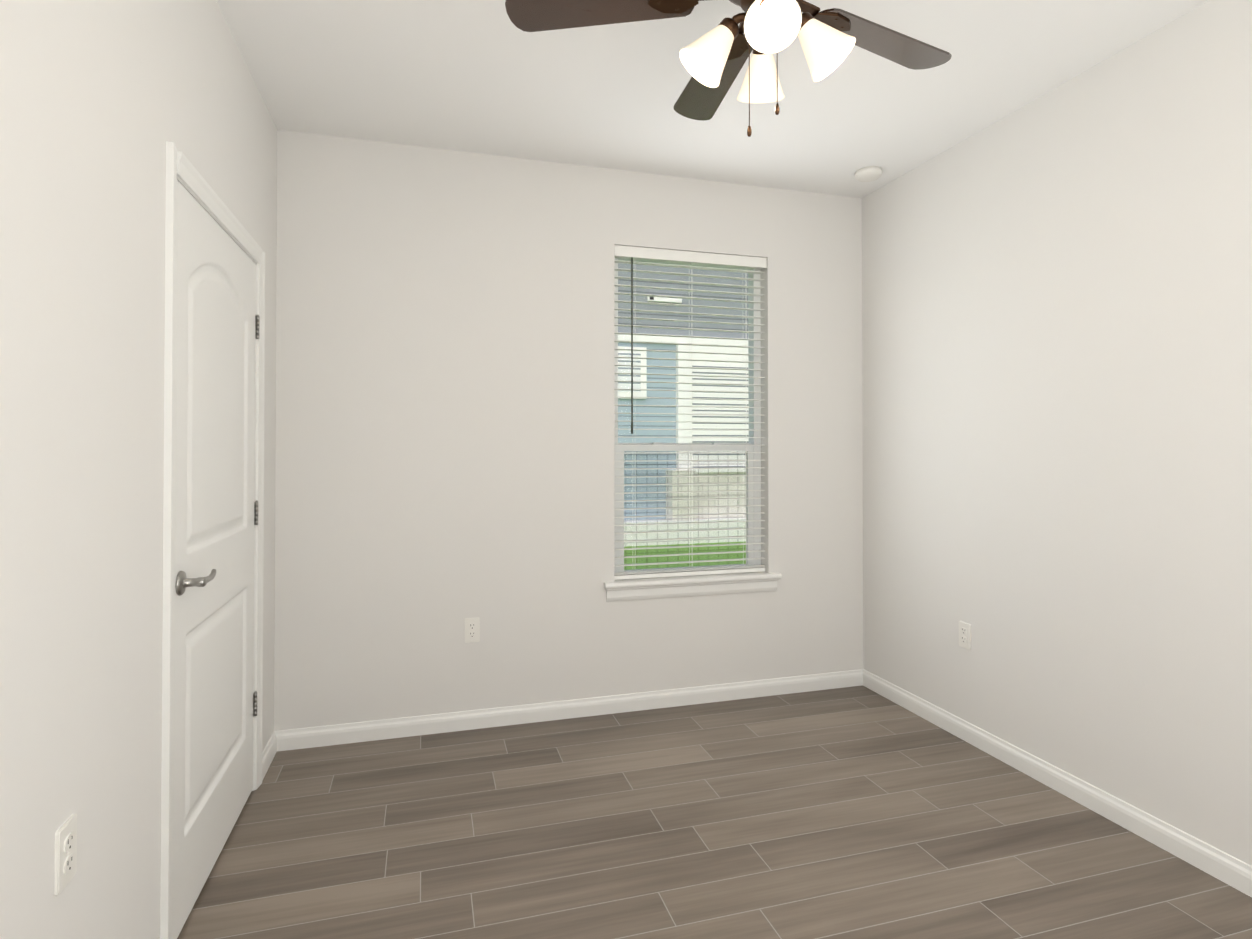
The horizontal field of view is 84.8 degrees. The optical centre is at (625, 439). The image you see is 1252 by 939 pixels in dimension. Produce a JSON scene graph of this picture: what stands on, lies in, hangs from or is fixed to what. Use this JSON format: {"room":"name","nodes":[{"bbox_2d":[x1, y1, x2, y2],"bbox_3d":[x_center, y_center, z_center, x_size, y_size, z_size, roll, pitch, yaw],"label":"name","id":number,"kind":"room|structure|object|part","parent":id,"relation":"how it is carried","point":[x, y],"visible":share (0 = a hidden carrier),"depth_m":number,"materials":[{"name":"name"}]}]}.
{"room":"empty bedroom","nodes":[
{"label":"empty bedroom","id":0,"kind":"room"},
{"bbox_2d":[0,0,276,938],"bbox_3d":[-1.105,-0.023,1.250,0.150,2.740,3.660,0,-1,-16],"label":"wall","id":1,"kind":"structure","parent":0,"point":[102,102],"depth_m":1.38,"materials":[{"name":"paint"}]},
{"bbox_2d":[54,814,76,895],"bbox_3d":[-1.029,0.762,1.263,0.009,0.115,0.070,0,-1,-16],"label":"electrical outlet","id":2,"kind":"object","parent":1,"relation":"attached to","point":[65,852],"visible":1,"depth_m":1.25,"materials":[{"name":"plastic"}]},
{"bbox_2d":[160,141,264,938],"bbox_3d":[-1.378,0.302,2.213,0.167,2.110,1.042,0,-1,-16],"label":"door frame","id":3,"kind":"structure","parent":1,"relation":"attached to","point":[182,170],"depth_m":1.77,"materials":[{"name":"paint"}]},
{"bbox_2d":[172,180,259,938],"bbox_3d":[-1.305,0.330,2.238,0.097,2.032,0.917,0,-1,-16],"label":"door","id":4,"kind":"structure","parent":1,"relation":"in","point":[216,508],"depth_m":2.13,"materials":[{"name":"paint"}]},
{"bbox_2d":[262,731,276,780],"bbox_3d":[-1.496,1.322,2.869,0.014,0.086,0.304,0,-1,-16],"label":"baseboard","id":5,"kind":"structure","parent":1,"relation":"attached to","point":[269,751],"depth_m":2.87,"materials":[{"name":"paint"}]},
{"bbox_2d":[274,130,862,730],"bbox_3d":[-0.127,0.002,3.520,3.300,2.740,0.150,0,-1,-16],"label":"wall","id":6,"kind":"structure","parent":0,"point":[444,390],"depth_m":3.31,"materials":[{"name":"paint"}]},
{"bbox_2d":[465,617,479,642],"bbox_3d":[-0.729,0.904,3.251,0.070,0.115,0.009,0,-1,-16],"label":"electrical outlet","id":7,"kind":"object","parent":6,"relation":"attached to","point":[472,629],"visible":1,"depth_m":3.25,"materials":[{"name":"plastic"}]},
{"bbox_2d":[275,669,862,750],"bbox_3d":[-0.104,1.328,3.426,3.000,0.086,0.014,0,-1,-16],"label":"baseboard","id":8,"kind":"structure","parent":6,"relation":"attached to","point":[326,735],"depth_m":3.35,"materials":[{"name":"paint"}]},
{"bbox_2d":[604,258,781,601],"bbox_3d":[0.340,-0.086,3.634,0.970,1.803,0.194,0,-1,-16],"label":"window","id":9,"kind":"structure","parent":6,"relation":"in","point":[620,448],"depth_m":3.66,"materials":[{"name":"white plastic"}]},
{"bbox_2d":[614,245,766,579],"bbox_3d":[0.344,-0.135,3.619,0.854,1.701,0.076,0,-1,-16],"label":"window blinds","id":10,"kind":"object","parent":9,"relation":"attached to","point":[678,256],"visible":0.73,"depth_m":3.61,"materials":[{"name":"white plastic"}]},
{"bbox_3d":[0.349,0.766,3.595,0.970,0.098,0.131,0,-1,-16],"label":"window sill apron","id":11,"kind":"part","parent":9,"relation":"part of","materials":[{"name":"white wood"}]},
{"bbox_2d":[217,0,1208,197],"bbox_3d":[0.407,-1.438,1.706,3.300,0.100,3.960,0,-1,-16],"label":"ceiling","id":12,"kind":"structure","parent":0,"point":[489,77],"depth_m":2.65,"materials":[{"name":"paint"}]},
{"bbox_2d":[505,0,951,136],"bbox_3d":[0.358,-1.090,1.782,1.289,0.595,1.265,0,-1,-16],"label":"ceiling fan","id":13,"kind":"object","parent":12,"relation":"hanging from","point":[713,61],"visible":1,"depth_m":1.81,"materials":[{"name":"brown wood"}]},
{"bbox_2d":[855,166,881,181],"bbox_3d":[1.237,-1.350,3.500,0.132,0.038,0.132,0,-1,-16],"label":"smoke detector","id":14,"kind":"object","parent":12,"relation":"attached to","point":[869,174],"visible":1,"depth_m":3.46,"materials":[{"name":"plastic"}]},
{"bbox_2d":[177,685,1251,938],"bbox_3d":[0.407,1.402,1.676,3.300,0.100,3.960,0,-1,-16],"label":"floor","id":15,"kind":"structure","parent":0,"point":[851,813],"depth_m":2.31,"materials":[{"name":"brown wood"}]},
{"bbox_2d":[862,0,1251,865],"bbox_3d":[1.919,-0.013,2.132,0.150,2.740,3.660,0,-1,-16],"label":"wall","id":16,"kind":"structure","parent":0,"point":[1056,348],"depth_m":2.56,"materials":[{"name":"paint"}]},
{"bbox_2d":[959,621,970,649],"bbox_3d":[1.543,0.892,3.128,0.009,0.115,0.070,0,-1,-16],"label":"electrical outlet","id":17,"kind":"object","parent":16,"relation":"attached to","point":[964,635],"visible":1,"depth_m":3.12,"materials":[{"name":"plastic"}]},
{"bbox_2d":[863,669,1251,896],"bbox_3d":[1.840,1.313,2.095,0.014,0.086,3.660,0,-1,-16],"label":"baseboard","id":18,"kind":"structure","parent":16,"relation":"attached to","point":[1230,870],"depth_m":2.54,"materials":[{"name":"paint"}]},
{"label":"outside","id":19,"kind":"structure","parent":0,"visible":0},
{"bbox_2d":[624,541,745,569],"bbox_3d":[-2.564,1.847,24.333,60.000,0.200,41.170,0,-1,-16],"label":"lawn","id":20,"kind":"structure","parent":19,"point":[677,559],"depth_m":9.37,"materials":[{"name":"green plant"}]},
{"bbox_2d":[618,263,748,546],"bbox_3d":[0.488,-2.291,13.924,19.000,7.850,6.950,0,-1,-16],"label":"neighbor house","id":21,"kind":"structure","parent":20,"relation":"on","point":[675,402],"depth_m":10.81,"materials":[{"name":"grey"}]}
]}

